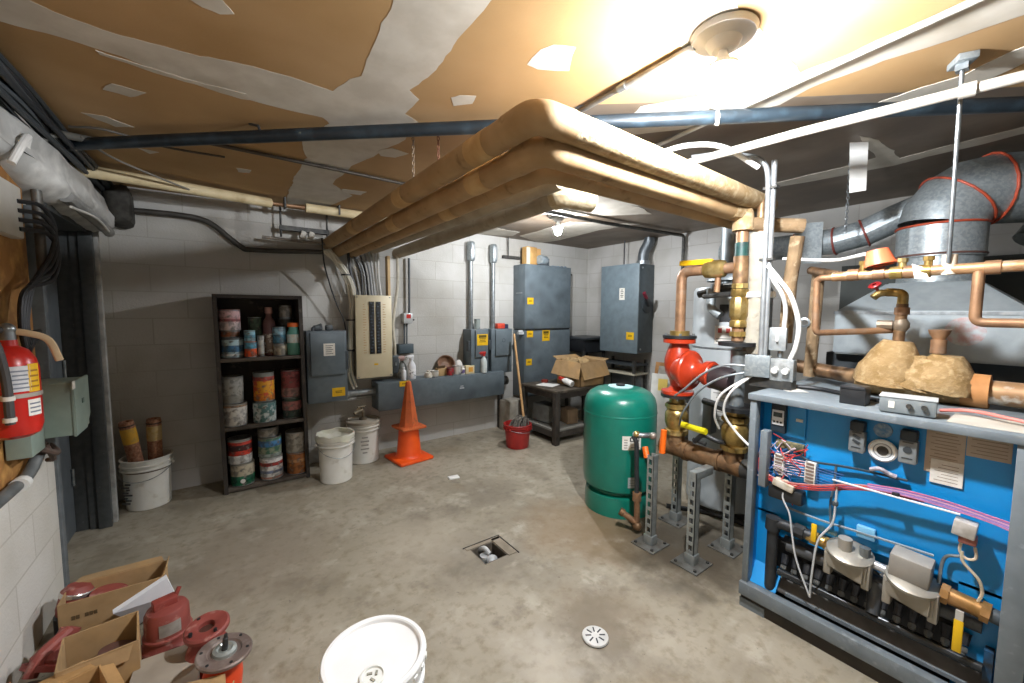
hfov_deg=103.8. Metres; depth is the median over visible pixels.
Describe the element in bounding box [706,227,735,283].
draft diverter
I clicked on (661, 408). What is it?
board
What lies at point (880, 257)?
plastic cup
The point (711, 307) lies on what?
fittings
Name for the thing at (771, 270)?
conduit
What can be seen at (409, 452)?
traffic cone
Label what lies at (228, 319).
paint can
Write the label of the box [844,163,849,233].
chain
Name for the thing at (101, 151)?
cable
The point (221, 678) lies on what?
cardboard box
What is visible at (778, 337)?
switch box
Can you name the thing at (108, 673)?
cardboard box
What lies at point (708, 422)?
gas pipe
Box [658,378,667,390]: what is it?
paper note
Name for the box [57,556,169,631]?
cardboard box
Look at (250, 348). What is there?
paint can
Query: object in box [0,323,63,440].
fire extinguisher
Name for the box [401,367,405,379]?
squeeze bottle
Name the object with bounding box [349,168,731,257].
insulated pipe
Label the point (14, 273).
backboard
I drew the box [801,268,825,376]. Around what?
copper pipe
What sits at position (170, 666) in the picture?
cardboard box
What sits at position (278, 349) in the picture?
paint can
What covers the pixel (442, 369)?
carton
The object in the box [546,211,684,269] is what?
conduit
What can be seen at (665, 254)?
wall
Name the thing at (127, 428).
tube
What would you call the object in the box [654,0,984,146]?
conduit
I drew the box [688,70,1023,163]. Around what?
pipe
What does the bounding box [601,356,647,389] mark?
stand
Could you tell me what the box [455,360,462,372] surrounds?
rag
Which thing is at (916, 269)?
paper tag
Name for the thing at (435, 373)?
paper cup
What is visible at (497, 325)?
tape roll
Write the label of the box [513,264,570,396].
electrical cabinet
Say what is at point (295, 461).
paint can
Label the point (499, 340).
switch
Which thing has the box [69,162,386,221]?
pipe
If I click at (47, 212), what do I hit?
cable
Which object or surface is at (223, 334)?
paint can
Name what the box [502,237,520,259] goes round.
channel
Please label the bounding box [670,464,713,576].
stand
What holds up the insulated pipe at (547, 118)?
hanging from the chain at (412, 137)
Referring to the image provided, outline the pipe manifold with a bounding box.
[658,350,749,479]
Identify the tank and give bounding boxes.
[583,383,657,519]
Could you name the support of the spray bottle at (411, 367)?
on the wireway
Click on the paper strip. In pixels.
(858, 151)
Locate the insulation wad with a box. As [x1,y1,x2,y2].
[99,184,134,225]
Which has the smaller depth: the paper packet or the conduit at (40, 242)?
the conduit at (40, 242)
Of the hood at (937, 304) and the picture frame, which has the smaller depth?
the hood at (937, 304)
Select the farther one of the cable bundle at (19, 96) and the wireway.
the wireway
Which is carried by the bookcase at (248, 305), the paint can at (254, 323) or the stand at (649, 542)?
the paint can at (254, 323)
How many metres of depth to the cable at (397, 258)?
3.81 m
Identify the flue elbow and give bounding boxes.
[894,151,1023,282]
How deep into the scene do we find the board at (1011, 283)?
2.58 m
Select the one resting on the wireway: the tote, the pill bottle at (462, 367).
the pill bottle at (462, 367)
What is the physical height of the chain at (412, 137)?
0.232 m
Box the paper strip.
[849,142,867,192]
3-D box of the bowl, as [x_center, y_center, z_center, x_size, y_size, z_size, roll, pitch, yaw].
[-0.692,0.227,4.190,0.181,0.168,0.142,-3,5,-36]
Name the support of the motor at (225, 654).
on the floor
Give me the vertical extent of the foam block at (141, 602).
0.202 m
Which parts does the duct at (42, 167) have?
cord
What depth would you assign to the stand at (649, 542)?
2.31 m
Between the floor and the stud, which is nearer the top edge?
the stud
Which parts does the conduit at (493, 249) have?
plate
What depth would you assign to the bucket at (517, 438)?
3.92 m
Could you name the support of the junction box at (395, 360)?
attached to the wall at (161, 275)
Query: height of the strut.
0.042 m
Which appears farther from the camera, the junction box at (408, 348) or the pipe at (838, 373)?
the junction box at (408, 348)
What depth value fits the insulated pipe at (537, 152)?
1.55 m
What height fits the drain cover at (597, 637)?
0.015 m
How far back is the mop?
4.09 m
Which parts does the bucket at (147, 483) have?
bail handle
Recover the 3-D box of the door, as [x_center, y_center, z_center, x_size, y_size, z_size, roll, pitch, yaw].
[-2.401,0.214,2.107,0.275,1.930,0.810,-3,5,-36]
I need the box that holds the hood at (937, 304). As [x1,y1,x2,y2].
[833,280,1023,366]
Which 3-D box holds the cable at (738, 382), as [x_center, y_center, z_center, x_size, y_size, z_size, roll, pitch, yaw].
[1.107,0.310,2.018,0.082,0.318,0.173,-3,5,-36]
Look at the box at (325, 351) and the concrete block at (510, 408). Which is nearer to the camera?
the box at (325, 351)
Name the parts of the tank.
rating plate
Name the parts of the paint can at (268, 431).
lid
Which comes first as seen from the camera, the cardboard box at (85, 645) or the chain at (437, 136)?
the cardboard box at (85, 645)
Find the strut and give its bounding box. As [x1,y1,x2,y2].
[749,377,795,390]
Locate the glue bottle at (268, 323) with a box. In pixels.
[262,307,274,355]
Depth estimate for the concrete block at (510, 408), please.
4.54 m
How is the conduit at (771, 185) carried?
attached to the junction box at (756, 365)
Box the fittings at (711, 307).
[697,284,731,318]
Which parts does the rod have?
rod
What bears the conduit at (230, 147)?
attached to the ceiling
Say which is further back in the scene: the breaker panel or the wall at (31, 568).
the breaker panel
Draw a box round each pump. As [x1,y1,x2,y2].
[19,626,81,679]
[53,582,94,635]
[89,583,127,596]
[97,640,133,655]
[183,610,229,678]
[661,333,735,400]
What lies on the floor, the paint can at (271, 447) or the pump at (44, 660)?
the pump at (44, 660)
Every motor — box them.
[141,586,192,658]
[194,632,252,682]
[537,255,548,265]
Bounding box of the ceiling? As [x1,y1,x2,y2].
[0,0,1023,248]
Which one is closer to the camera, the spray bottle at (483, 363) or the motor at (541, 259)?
the spray bottle at (483, 363)
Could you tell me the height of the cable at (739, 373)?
0.348 m
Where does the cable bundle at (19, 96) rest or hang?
attached to the wall at (31, 568)
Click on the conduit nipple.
(369, 391)
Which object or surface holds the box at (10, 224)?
attached to the backboard
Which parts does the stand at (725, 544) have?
plate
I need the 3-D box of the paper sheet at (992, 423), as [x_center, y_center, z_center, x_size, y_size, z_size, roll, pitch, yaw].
[1.562,0.266,1.317,0.190,0.002,0.165,-3,5,-36]
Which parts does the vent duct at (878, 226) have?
flat plate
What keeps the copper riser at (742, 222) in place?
attached to the insulated pipe at (547, 118)
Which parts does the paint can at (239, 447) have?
lid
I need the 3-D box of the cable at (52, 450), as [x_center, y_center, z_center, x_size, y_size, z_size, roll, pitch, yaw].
[-1.899,0.461,1.655,0.058,0.110,0.174,-4,6,-43]
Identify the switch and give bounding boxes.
[463,329,487,372]
[484,328,511,371]
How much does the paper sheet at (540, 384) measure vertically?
0.007 m
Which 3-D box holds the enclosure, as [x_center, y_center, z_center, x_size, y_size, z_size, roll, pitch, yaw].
[-1.863,0.289,1.625,0.156,0.259,0.352,-3,5,-36]
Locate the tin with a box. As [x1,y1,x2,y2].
[447,367,453,375]
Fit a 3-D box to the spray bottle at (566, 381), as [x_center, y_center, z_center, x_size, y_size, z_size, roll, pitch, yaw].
[0.573,0.427,4.273,0.068,0.097,0.195,-4,6,-42]
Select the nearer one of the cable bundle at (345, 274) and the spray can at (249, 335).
the spray can at (249, 335)
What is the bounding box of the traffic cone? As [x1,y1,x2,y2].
[385,381,433,466]
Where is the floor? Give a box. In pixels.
[18,410,877,682]
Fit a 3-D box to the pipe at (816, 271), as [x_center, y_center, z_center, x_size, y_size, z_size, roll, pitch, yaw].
[1.478,-0.322,1.890,0.060,0.106,0.446,2,5,24]
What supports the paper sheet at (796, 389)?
on the boiler
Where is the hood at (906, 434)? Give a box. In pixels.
[900,428,919,441]
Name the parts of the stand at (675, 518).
plate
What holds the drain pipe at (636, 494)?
on the floor
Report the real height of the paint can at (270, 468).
0.175 m
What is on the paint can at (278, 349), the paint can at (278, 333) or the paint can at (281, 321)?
the paint can at (278, 333)
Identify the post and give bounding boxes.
[497,394,501,427]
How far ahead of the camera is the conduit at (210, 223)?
3.03 m
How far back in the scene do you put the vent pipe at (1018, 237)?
2.22 m
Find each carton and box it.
[435,365,446,375]
[463,365,473,373]
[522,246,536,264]
[560,406,577,423]
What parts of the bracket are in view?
hanger rod, hanger rod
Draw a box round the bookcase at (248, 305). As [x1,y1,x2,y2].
[212,294,309,495]
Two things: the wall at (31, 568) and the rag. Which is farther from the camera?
the rag
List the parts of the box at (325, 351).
door, switch handle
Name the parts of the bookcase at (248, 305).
panel, panel, shelf, shelf, shelf, panel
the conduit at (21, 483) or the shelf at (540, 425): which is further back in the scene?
the shelf at (540, 425)
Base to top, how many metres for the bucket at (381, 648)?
0.378 m
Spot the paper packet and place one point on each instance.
(452, 477)
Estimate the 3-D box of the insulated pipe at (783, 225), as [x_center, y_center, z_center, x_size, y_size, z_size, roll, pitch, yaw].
[1.338,-0.586,2.025,0.234,0.092,0.073,2,4,16]
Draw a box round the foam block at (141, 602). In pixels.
[113,575,173,623]
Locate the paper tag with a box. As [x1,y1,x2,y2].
[912,264,928,278]
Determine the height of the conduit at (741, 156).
0.115 m
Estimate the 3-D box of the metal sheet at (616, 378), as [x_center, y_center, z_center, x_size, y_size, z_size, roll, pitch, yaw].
[1.376,0.544,4.853,0.030,0.355,0.420,-3,5,-36]
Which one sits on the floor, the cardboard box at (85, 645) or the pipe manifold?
the cardboard box at (85, 645)
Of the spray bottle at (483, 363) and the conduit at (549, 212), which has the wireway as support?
the spray bottle at (483, 363)
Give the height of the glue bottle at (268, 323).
0.375 m
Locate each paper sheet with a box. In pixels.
[536,383,559,386]
[784,388,808,392]
[946,413,1023,433]
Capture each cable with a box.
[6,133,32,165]
[17,199,57,341]
[17,208,58,345]
[17,227,60,351]
[18,217,59,348]
[40,443,60,461]
[68,125,224,157]
[80,135,189,189]
[321,238,346,329]
[392,256,398,355]
[674,364,744,396]
[678,372,743,424]
[713,376,748,428]
[722,376,752,445]
[796,384,879,402]
[939,409,1023,423]
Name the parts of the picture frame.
rail, panel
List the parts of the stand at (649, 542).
plate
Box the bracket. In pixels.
[262,206,328,244]
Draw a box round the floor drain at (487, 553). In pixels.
[463,535,518,563]
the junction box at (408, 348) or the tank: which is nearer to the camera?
the tank
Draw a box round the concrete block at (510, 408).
[499,397,520,429]
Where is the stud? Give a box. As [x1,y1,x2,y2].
[385,256,390,295]
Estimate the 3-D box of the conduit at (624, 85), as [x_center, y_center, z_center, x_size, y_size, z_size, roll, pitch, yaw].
[0.302,-0.947,1.620,0.033,0.030,0.916,-3,5,-36]
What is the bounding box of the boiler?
[739,351,1023,682]
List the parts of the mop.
handle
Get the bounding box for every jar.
[278,305,291,317]
[474,319,479,328]
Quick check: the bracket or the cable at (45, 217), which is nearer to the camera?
the cable at (45, 217)
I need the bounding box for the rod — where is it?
[946,49,979,262]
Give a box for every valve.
[633,429,666,457]
[939,583,1000,653]
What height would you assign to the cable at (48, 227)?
0.525 m
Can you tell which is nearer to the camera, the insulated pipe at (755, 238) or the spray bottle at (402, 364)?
the insulated pipe at (755, 238)
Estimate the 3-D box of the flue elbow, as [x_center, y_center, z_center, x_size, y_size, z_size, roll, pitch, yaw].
[2.580,-0.613,1.986,1.071,0.653,0.360,2,5,17]
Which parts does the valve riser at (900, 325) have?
spigot handle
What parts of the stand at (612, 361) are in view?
leg, shelf, shelf, leg, leg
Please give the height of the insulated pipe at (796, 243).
0.525 m
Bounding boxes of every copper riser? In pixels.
[670,259,733,335]
[702,205,775,346]
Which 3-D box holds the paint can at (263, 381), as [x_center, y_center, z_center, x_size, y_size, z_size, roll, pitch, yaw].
[-1.923,0.347,3.114,0.148,0.225,0.144,-3,5,-36]
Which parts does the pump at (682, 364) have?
motor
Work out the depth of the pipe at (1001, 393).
1.46 m
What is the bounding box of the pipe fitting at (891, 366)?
[851,329,992,408]
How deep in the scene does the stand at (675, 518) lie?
2.58 m
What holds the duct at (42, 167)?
attached to the wall at (31, 568)
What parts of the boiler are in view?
corner post, control plate, gas cock handle, rail, burner, white rod, corner post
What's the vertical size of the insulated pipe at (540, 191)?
0.094 m
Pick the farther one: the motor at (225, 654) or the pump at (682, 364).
the pump at (682, 364)
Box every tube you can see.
[118,419,143,461]
[146,417,162,459]
[782,252,865,261]
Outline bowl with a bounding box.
[437,355,454,366]
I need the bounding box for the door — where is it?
[23,203,118,587]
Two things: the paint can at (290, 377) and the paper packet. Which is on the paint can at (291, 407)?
the paint can at (290, 377)
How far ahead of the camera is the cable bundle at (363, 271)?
3.65 m
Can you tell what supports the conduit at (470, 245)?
attached to the wall at (161, 275)
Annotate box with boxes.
[0,177,24,238]
[39,660,124,682]
[54,611,141,682]
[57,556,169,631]
[129,645,199,682]
[188,674,234,682]
[303,323,348,403]
[392,355,398,372]
[396,343,413,353]
[401,258,413,343]
[551,354,609,387]
[744,354,771,377]
[768,327,787,357]
[770,358,796,381]
[839,383,870,405]
[879,392,938,417]
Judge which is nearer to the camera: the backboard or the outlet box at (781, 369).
the backboard
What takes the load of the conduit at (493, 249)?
attached to the wall at (161, 275)
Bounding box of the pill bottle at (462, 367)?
[461,366,464,374]
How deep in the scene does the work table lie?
4.18 m
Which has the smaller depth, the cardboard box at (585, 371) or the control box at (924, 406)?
the control box at (924, 406)
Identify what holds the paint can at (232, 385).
on the paint can at (235, 415)
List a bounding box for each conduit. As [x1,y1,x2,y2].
[0,441,49,508]
[30,130,90,269]
[133,208,321,253]
[211,145,435,191]
[467,241,474,328]
[489,244,497,328]
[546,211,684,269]
[577,44,694,112]
[636,237,654,263]
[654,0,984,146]
[665,142,759,169]
[691,152,779,355]
[766,264,800,359]
[768,271,787,327]
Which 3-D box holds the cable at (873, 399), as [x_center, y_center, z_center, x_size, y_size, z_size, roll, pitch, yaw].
[1.395,0.220,1.779,0.080,0.018,0.391,-2,5,-27]
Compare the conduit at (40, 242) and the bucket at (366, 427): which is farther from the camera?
the bucket at (366, 427)
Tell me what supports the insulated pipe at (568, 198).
attached to the wall at (161, 275)
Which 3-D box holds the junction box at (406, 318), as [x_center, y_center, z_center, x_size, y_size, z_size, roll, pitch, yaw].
[-1.016,-0.392,3.933,0.120,0.840,0.080,-3,5,-36]
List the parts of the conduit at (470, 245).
plate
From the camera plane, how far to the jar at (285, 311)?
3.21 m
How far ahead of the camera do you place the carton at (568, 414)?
4.30 m
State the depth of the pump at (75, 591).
1.65 m
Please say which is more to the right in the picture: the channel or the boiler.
the boiler
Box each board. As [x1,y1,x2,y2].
[651,373,669,444]
[839,254,1023,308]
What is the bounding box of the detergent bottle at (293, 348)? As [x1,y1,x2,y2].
[287,322,299,354]
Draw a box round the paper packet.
[448,475,459,479]
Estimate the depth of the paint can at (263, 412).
3.06 m
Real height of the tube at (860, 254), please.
0.050 m
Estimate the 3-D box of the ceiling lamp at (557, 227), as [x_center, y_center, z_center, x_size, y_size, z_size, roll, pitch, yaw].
[0.402,-1.016,3.515,0.184,0.175,0.184,-3,5,-36]
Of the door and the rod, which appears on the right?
the rod
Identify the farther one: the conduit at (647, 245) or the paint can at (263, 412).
the conduit at (647, 245)
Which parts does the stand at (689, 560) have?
plate, arm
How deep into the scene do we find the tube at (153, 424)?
2.77 m
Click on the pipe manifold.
(730, 460)
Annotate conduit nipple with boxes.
[348,387,375,398]
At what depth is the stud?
3.78 m
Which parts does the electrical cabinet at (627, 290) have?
handle plate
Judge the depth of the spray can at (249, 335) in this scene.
2.97 m
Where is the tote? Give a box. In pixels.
[532,400,560,422]
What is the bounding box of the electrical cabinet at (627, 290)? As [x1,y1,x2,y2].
[600,263,654,353]
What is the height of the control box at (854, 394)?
0.072 m
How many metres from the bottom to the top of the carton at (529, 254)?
0.205 m
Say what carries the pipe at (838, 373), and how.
attached to the pipe fitting at (891, 366)
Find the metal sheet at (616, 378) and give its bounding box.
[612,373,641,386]
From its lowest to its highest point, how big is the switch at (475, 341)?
0.490 m
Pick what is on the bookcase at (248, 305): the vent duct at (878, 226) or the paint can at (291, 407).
the paint can at (291, 407)
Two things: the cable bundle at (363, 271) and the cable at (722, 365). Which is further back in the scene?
the cable bundle at (363, 271)
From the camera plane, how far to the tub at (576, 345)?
4.97 m
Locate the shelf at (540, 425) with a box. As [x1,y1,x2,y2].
[528,418,583,430]
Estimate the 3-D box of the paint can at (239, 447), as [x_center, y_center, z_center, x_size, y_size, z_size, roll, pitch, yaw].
[-2.060,0.818,3.040,0.158,0.185,0.158,-3,5,-36]
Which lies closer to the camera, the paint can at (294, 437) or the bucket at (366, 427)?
the paint can at (294, 437)
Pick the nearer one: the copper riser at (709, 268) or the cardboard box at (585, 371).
the copper riser at (709, 268)
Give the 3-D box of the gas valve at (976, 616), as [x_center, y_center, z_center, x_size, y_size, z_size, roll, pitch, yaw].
[1.498,0.917,1.298,0.081,0.192,0.171,-3,5,-36]
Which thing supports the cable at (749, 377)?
hanging from the junction box at (756, 365)
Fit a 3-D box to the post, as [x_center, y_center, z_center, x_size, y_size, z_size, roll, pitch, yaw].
[-0.143,0.786,4.662,0.035,0.430,0.040,-3,5,-36]
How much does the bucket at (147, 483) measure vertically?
0.344 m
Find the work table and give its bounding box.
[521,379,595,445]
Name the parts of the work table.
leg, leg, shelf rail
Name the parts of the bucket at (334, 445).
bail handle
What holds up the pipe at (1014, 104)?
attached to the ceiling
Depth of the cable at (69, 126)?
1.91 m
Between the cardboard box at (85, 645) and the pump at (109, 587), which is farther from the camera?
the pump at (109, 587)
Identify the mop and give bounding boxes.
[509,334,528,426]
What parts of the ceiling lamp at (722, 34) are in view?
bulb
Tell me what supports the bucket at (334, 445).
on the floor
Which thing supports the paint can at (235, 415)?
on the bookcase at (248, 305)
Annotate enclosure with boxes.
[4,375,89,460]
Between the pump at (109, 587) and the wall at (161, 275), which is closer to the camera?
the pump at (109, 587)
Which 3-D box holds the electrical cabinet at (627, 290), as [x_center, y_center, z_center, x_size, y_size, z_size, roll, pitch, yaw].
[1.370,-0.383,4.718,0.289,1.010,0.611,-3,5,-36]
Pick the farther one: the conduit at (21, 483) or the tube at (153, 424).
the tube at (153, 424)
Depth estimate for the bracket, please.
3.24 m
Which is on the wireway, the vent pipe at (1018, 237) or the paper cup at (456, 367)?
the paper cup at (456, 367)
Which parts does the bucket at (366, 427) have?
lid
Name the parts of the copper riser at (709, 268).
valve handle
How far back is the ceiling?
1.45 m
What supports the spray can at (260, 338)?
on the bookcase at (248, 305)
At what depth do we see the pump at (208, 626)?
1.46 m
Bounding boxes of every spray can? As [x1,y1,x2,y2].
[243,330,255,341]
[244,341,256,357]
[257,335,264,356]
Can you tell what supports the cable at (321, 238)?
hanging from the insulated pipe at (547, 118)
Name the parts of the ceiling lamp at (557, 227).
bulb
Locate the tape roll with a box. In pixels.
[495,323,504,328]
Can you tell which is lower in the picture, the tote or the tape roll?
the tote
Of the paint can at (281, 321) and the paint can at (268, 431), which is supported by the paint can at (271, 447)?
the paint can at (268, 431)
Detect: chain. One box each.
[411,137,414,177]
[437,136,439,160]
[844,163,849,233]
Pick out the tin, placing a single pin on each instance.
(450, 370)
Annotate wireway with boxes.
[371,371,508,411]
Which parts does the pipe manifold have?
lever, lever arm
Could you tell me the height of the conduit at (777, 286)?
0.284 m
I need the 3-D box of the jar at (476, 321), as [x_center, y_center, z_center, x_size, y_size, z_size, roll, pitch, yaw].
[-0.376,-0.190,4.341,0.066,0.110,0.066,-3,5,-36]
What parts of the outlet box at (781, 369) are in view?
knob, knob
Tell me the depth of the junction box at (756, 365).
1.92 m
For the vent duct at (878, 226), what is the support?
attached to the flue elbow
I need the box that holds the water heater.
[686,287,772,520]
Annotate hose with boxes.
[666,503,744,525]
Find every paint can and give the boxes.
[218,309,240,330]
[220,331,239,337]
[220,337,243,358]
[221,375,243,404]
[223,401,247,426]
[227,434,252,464]
[229,458,254,486]
[248,317,261,355]
[252,370,274,402]
[252,399,276,422]
[257,425,278,437]
[258,433,281,457]
[259,453,282,480]
[272,326,285,343]
[273,344,287,355]
[277,318,292,353]
[280,368,300,397]
[282,396,301,418]
[285,427,304,452]
[286,451,305,474]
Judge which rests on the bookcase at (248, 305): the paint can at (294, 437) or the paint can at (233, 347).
the paint can at (233, 347)
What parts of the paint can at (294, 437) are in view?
lid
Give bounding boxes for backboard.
[0,165,35,490]
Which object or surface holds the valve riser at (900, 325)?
on the pipe fitting at (891, 366)
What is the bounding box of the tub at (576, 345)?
[570,339,603,352]
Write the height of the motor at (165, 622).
0.229 m
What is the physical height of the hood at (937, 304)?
0.380 m
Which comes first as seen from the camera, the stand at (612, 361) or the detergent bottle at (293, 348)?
the detergent bottle at (293, 348)
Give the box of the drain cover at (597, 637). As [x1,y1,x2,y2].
[582,626,608,648]
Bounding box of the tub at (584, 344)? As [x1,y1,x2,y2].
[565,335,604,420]
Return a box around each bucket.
[118,448,174,511]
[315,427,354,484]
[319,615,426,682]
[345,405,379,464]
[503,420,532,449]
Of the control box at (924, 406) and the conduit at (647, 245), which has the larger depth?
the conduit at (647, 245)
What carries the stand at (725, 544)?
on the floor
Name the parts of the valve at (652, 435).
lever, lever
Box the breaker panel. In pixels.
[353,295,392,378]
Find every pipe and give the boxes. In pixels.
[62,96,1023,150]
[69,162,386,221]
[321,98,777,248]
[332,136,737,256]
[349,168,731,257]
[370,184,565,254]
[392,188,597,257]
[618,436,641,530]
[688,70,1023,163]
[702,398,716,433]
[742,199,764,354]
[751,217,805,232]
[779,236,804,342]
[786,358,853,383]
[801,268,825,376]
[807,267,840,275]
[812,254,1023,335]
[988,380,1023,408]
[1012,224,1023,245]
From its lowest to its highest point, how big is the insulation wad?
0.248 m
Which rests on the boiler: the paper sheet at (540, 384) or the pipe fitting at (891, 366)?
the pipe fitting at (891, 366)
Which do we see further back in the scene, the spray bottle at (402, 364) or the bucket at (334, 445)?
the spray bottle at (402, 364)
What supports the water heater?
on the floor
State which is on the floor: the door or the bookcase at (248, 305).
the bookcase at (248, 305)
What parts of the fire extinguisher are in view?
lever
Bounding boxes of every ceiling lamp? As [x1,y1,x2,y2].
[548,214,566,235]
[690,10,759,93]
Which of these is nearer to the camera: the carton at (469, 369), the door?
the door
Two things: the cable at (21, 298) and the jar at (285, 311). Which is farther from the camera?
the jar at (285, 311)
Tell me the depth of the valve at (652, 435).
2.35 m
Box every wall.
[0,112,63,682]
[94,185,587,500]
[586,195,1023,437]
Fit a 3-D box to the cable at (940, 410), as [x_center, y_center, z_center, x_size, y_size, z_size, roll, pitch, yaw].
[1.603,0.251,1.333,0.047,0.023,0.261,-1,5,-22]
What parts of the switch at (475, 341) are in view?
switch handle, door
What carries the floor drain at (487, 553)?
in the floor
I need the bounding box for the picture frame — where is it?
[655,362,665,373]
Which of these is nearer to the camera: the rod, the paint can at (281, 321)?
the rod
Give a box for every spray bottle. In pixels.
[398,356,406,378]
[405,355,415,378]
[479,351,486,372]
[559,376,573,386]
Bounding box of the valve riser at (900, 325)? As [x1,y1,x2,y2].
[868,282,910,342]
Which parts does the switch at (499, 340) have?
switch handle, door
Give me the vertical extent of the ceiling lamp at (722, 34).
0.175 m
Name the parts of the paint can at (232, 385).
lid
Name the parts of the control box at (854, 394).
lid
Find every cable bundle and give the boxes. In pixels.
[0,52,112,189]
[324,248,357,388]
[347,252,381,295]
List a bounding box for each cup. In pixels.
[424,370,431,377]
[430,370,438,376]
[452,365,459,374]
[864,247,896,268]
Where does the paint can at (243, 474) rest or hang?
on the bookcase at (248, 305)
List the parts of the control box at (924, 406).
lid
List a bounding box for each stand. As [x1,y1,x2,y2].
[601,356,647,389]
[631,453,669,554]
[658,456,690,528]
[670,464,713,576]
[707,473,742,558]
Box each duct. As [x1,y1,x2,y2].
[0,105,114,236]
[718,196,912,263]
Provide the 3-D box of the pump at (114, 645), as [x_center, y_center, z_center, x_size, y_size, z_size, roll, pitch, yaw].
[-1.419,1.154,1.432,0.120,0.129,0.112,-3,5,-36]
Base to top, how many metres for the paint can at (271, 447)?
0.155 m
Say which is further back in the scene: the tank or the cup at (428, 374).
the cup at (428, 374)

